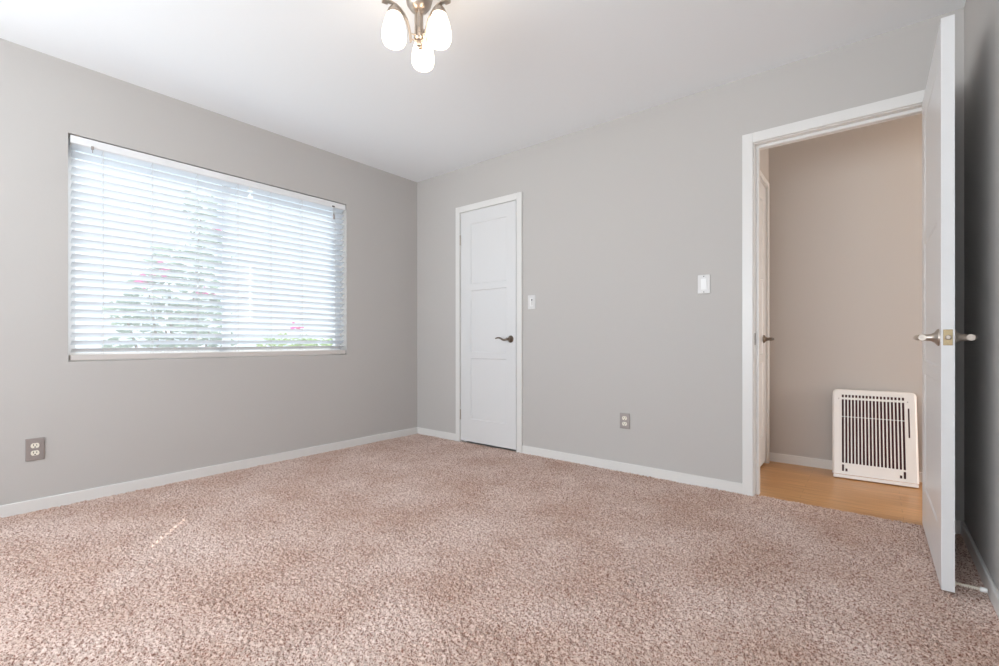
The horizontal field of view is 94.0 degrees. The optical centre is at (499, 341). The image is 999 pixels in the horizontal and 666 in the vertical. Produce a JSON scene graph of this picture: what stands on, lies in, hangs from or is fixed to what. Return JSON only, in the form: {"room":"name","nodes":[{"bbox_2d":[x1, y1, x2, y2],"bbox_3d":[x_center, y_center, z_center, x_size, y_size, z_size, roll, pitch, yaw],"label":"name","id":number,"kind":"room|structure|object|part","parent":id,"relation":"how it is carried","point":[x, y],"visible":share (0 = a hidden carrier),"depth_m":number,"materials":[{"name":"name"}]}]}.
{"room":"empty bedroom","nodes":[
{"label":"empty bedroom","id":0,"kind":"room"},
{"bbox_2d":[0,38,416,504],"bbox_3d":[-1.969,-0.316,3.225,0.140,2.471,5.940,0,0,39],"label":"wall","id":1,"kind":"structure","parent":0,"point":[101,422],"depth_m":2.92,"materials":[{"name":"grey paint"}]},
{"bbox_2d":[25,437,44,460],"bbox_3d":[-2.472,0.575,2.479,0.010,0.118,0.074,0,0,39],"label":"wall outlet","id":2,"kind":"object","parent":1,"relation":"attached to","point":[34,447],"visible":1,"depth_m":2.48,"materials":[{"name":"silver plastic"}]},
{"bbox_2d":[31,443,38,447],"bbox_3d":[-2.471,0.556,2.478,0.004,0.026,0.034,0,0,39],"label":"receptacle","id":3,"kind":"object","parent":2,"relation":"attached to","point":[33,445],"depth_m":2.48,"materials":[{"name":"grey plastic"}]},
{"bbox_2d":[31,450,39,455],"bbox_3d":[-2.471,0.595,2.478,0.004,0.026,0.034,0,0,39],"label":"receptacle","id":4,"kind":"object","parent":2,"relation":"attached to","point":[33,452],"depth_m":2.48,"materials":[{"name":"grey plastic"}]},
{"bbox_2d":[68,138,339,360],"bbox_3d":[-1.941,-0.522,3.344,0.055,1.272,1.750,0,0,39],"label":"window","id":5,"kind":"structure","parent":1,"relation":"in","point":[70,229],"depth_m":2.89,"materials":[{"name":"white plastic"}]},
{"bbox_2d":[69,135,344,360],"bbox_3d":[-1.865,-0.523,3.285,0.075,1.262,1.734,0,0,39],"label":"window blind","id":6,"kind":"object","parent":5,"relation":"attached to","point":[77,143],"visible":1,"depth_m":3.09,"materials":[{"name":"white plastic"}]},
{"bbox_3d":[-2.325,-0.514,2.727,0.053,1.196,0.002,0,0,39],"label":"ladder cord","id":7,"kind":"part","parent":6,"relation":"part of","materials":[{"name":"white fabric"}]},
{"bbox_3d":[-2.175,-0.514,2.913,0.053,1.196,0.002,0,0,39],"label":"ladder cord","id":8,"kind":"part","parent":6,"relation":"part of","materials":[{"name":"white fabric"}]},
{"bbox_3d":[-1.870,0.093,3.290,0.056,0.032,1.734,0,0,39],"label":"rail","id":9,"kind":"part","parent":6,"relation":"part of","materials":[{"name":"grey plastic"}]},
{"bbox_2d":[0,427,416,517],"bbox_3d":[-2.242,0.876,2.764,0.012,0.071,4.600,0,0,39],"label":"baseboard","id":10,"kind":"structure","parent":1,"relation":"attached to","point":[23,507],"depth_m":2.98,"materials":[{"name":"white paint"}]},
{"bbox_2d":[0,0,965,181],"bbox_3d":[-0.779,-1.627,1.569,4.071,0.150,4.855,0,0,39],"label":"ceiling","id":11,"kind":"structure","parent":0,"point":[512,75],"depth_m":2.53,"materials":[{"name":"white paint"}]},
{"bbox_2d":[382,0,450,71],"bbox_3d":[-0.340,-1.403,2.006,0.280,0.299,0.290,0,0,39],"label":"ceiling lamp","id":12,"kind":"object","parent":11,"relation":"attached to","point":[436,34],"visible":1,"depth_m":1.99,"materials":[{"name":"white glass"}]},
{"bbox_3d":[-0.445,-1.320,1.969,0.102,0.134,0.102,0,0,39],"label":"lamp shade","id":13,"kind":"part","parent":12,"relation":"part of","materials":[{"name":"white glass"}]},
{"bbox_3d":[-0.434,-1.365,1.976,0.127,0.153,0.024,0,0,-30],"label":"arm","id":14,"kind":"part","parent":12,"relation":"part of","materials":[{"name":"silver metal"}]},
{"bbox_3d":[-0.351,-1.320,2.135,0.102,0.134,0.102,0,0,39],"label":"lamp shade","id":15,"kind":"part","parent":12,"relation":"part of","materials":[{"name":"white glass"}]},
{"bbox_3d":[-0.266,-1.365,1.977,0.127,0.153,0.024,0,0,30],"label":"arm","id":16,"kind":"part","parent":12,"relation":"part of","materials":[{"name":"silver metal"}]},
{"bbox_3d":[-0.255,-1.320,1.970,0.102,0.134,0.102,0,0,39],"label":"lamp shade","id":17,"kind":"part","parent":12,"relation":"part of","materials":[{"name":"white glass"}]},
{"bbox_2d":[0,433,998,665],"bbox_3d":[0.514,0.926,1.173,6.300,0.064,5.577,0,0,39],"label":"floor","id":18,"kind":"structure","parent":0,"point":[417,549],"depth_m":1.82,"materials":[{"name":"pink carpet"}]},
{"bbox_2d":[417,8,963,520],"bbox_3d":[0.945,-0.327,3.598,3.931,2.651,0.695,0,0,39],"label":"wall","id":19,"kind":"structure","parent":0,"point":[622,217],"depth_m":3.12,"materials":[{"name":"grey paint"}]},
{"bbox_2d":[460,201,516,449],"bbox_3d":[-0.120,-0.128,3.977,0.626,2.028,0.101,0,0,39],"label":"door","id":20,"kind":"structure","parent":19,"relation":"in","point":[488,411],"depth_m":3.98,"materials":[{"name":"white paint"}]},
{"bbox_3d":[0.076,-0.016,3.807,0.060,0.060,0.050,0,0,39],"label":"handle","id":21,"kind":"part","parent":20,"relation":"part of","materials":[{"name":"silver metal"}]},
{"bbox_2d":[456,192,522,452],"bbox_3d":[-0.070,-0.147,4.031,0.739,2.115,0.131,0,0,39],"label":"door frame","id":22,"kind":"structure","parent":19,"relation":"attached to","point":[517,197],"depth_m":3.78,"materials":[{"name":"white paint"}]},
{"bbox_2d":[528,295,535,308],"bbox_3d":[0.254,-0.309,3.699,0.072,0.112,0.014,0,0,39],"label":"dimmer switch","id":23,"kind":"object","parent":19,"relation":"attached to","point":[531,298],"visible":1,"depth_m":3.69,"materials":[{"name":"white plastic"}]},
{"bbox_2d":[620,413,629,428],"bbox_3d":[0.863,0.550,3.211,0.072,0.106,0.010,0,0,39],"label":"wall outlet","id":24,"kind":"object","parent":19,"relation":"attached to","point":[624,417],"visible":1,"depth_m":3.21,"materials":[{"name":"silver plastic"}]},
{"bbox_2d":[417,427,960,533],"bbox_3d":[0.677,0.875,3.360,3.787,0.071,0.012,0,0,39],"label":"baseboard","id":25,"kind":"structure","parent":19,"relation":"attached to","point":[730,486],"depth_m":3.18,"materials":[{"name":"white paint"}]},
{"bbox_2d":[698,274,709,293],"bbox_3d":[1.266,-0.353,2.885,0.073,0.118,0.012,0,0,39],"label":"light switch","id":26,"kind":"object","parent":19,"relation":"attached to","point":[703,280],"visible":1,"depth_m":2.88,"materials":[{"name":"white plastic"}]},
{"bbox_2d":[742,90,924,495],"bbox_3d":[2.010,-0.151,2.870,1.019,2.121,0.931,0,0,39],"label":"door frame","id":27,"kind":"structure","parent":19,"relation":"attached to","point":[910,104],"depth_m":2.72,"materials":[{"name":"white paint"}]},
{"bbox_2d":[913,14,987,592],"bbox_3d":[1.831,-0.132,1.940,0.188,2.032,0.789,0,0,39],"label":"door","id":28,"kind":"structure","parent":19,"relation":"in","point":[939,337],"depth_m":1.67,"materials":[{"name":"white paint"}]},
{"bbox_3d":[1.592,-0.013,1.774,0.029,0.023,0.116,0,0,29],"label":"lever","id":29,"kind":"part","parent":28,"relation":"part of","materials":[{"name":"silver metal"}]},
{"bbox_3d":[1.590,-0.013,1.721,0.050,0.062,0.062,0,0,39],"label":"handle","id":30,"kind":"part","parent":28,"relation":"part of","materials":[{"name":"silver metal"}]},
{"bbox_3d":[1.585,-0.013,1.646,0.025,0.056,0.005,0,0,39],"label":"latch plate","id":31,"kind":"part","parent":28,"relation":"part of","materials":[{"name":"gold metal"}]},
{"bbox_3d":[1.657,-0.013,1.668,0.050,0.062,0.062,0,0,39],"label":"handle","id":32,"kind":"part","parent":28,"relation":"part of","materials":[{"name":"silver metal"}]},
{"bbox_3d":[1.708,-0.013,1.682,0.116,0.023,0.029,0,0,-42],"label":"lever","id":33,"kind":"part","parent":28,"relation":"part of","materials":[{"name":"silver metal"}]},
{"bbox_2d":[760,148,768,181],"bbox_3d":[1.720,-0.342,3.227,0.120,2.520,0.862,0,0,39],"label":"wall","id":34,"kind":"structure","parent":0,"point":[764,154],"depth_m":3.42,"materials":[{"name":"grey paint"}]},
{"bbox_2d":[760,181,773,466],"bbox_3d":[1.760,-0.122,3.156,0.108,2.015,0.720,0,0,39],"label":"door","id":35,"kind":"structure","parent":34,"relation":"in","point":[763,338],"depth_m":3.36,"materials":[{"name":"white paint"}]},
{"bbox_3d":[1.939,-0.014,3.365,0.055,0.060,0.060,0,0,39],"label":"handle","id":36,"kind":"part","parent":35,"relation":"part of","materials":[{"name":"silver metal"}]},
{"bbox_2d":[769,114,921,471],"bbox_3d":[3.312,-0.403,2.576,3.700,2.640,0.120,0,0,39],"label":"wall","id":37,"kind":"structure","parent":0,"point":[845,207],"depth_m":3.25,"materials":[{"name":"grey paint"}]},
{"bbox_2d":[770,452,921,481],"bbox_3d":[3.334,0.874,2.474,3.338,0.070,0.012,0,0,39],"label":"baseboard","id":38,"kind":"structure","parent":37,"relation":"attached to","point":[775,457],"depth_m":3.38,"materials":[{"name":"white paint"}]},
{"bbox_2d":[832,389,918,487],"bbox_3d":[2.442,0.620,3.043,0.436,0.581,0.190,0,0,36],"label":"wall heater","id":39,"kind":"object","parent":37,"relation":"attached to","point":[875,433],"visible":1,"depth_m":3.03,"materials":[{"name":"white metal"}]},
{"bbox_3d":[2.454,0.621,3.059,0.400,0.523,0.122,0,0,36],"label":"panel","id":40,"kind":"part","parent":39,"relation":"part of","materials":[{"name":"white metal"}]},
{"bbox_2d":[964,0,998,590],"bbox_3d":[0.724,-0.317,0.286,0.120,2.471,4.740,0,0,39],"label":"wall","id":41,"kind":"structure","parent":0,"point":[981,17],"depth_m":1.80,"materials":[{"name":"grey paint"}]},
{"bbox_2d":[961,521,998,618],"bbox_3d":[0.717,0.875,0.382,0.012,0.071,4.600,0,0,39],"label":"baseboard","id":42,"kind":"structure","parent":41,"relation":"attached to","point":[993,593],"depth_m":1.76,"materials":[{"name":"white paint"}]},
{"label":"outside","id":43,"kind":"structure","parent":0,"visible":0},
{"bbox_3d":[0.754,1.298,3.305,64.000,0.200,60.000,0,0,39],"label":"ground","id":44,"kind":"structure","parent":43,"visible":0},
{"bbox_2d":[100,190,245,351],"bbox_3d":[-3.425,-0.227,5.014,0.870,2.879,1.428,0,0,39],"label":"flowering shrub","id":45,"kind":"object","parent":44,"relation":"on","point":[143,274],"visible":0.2,"depth_m":4.90,"materials":[{"name":"green plant"}]},
{"bbox_2d":[255,322,332,349],"bbox_3d":[-2.549,0.470,6.059,0.558,1.497,1.308,0,0,39],"label":"hedge","id":46,"kind":"object","parent":44,"relation":"on","point":[257,345],"visible":0.09,"depth_m":5.91,"materials":[{"name":"green plant"}]}
]}

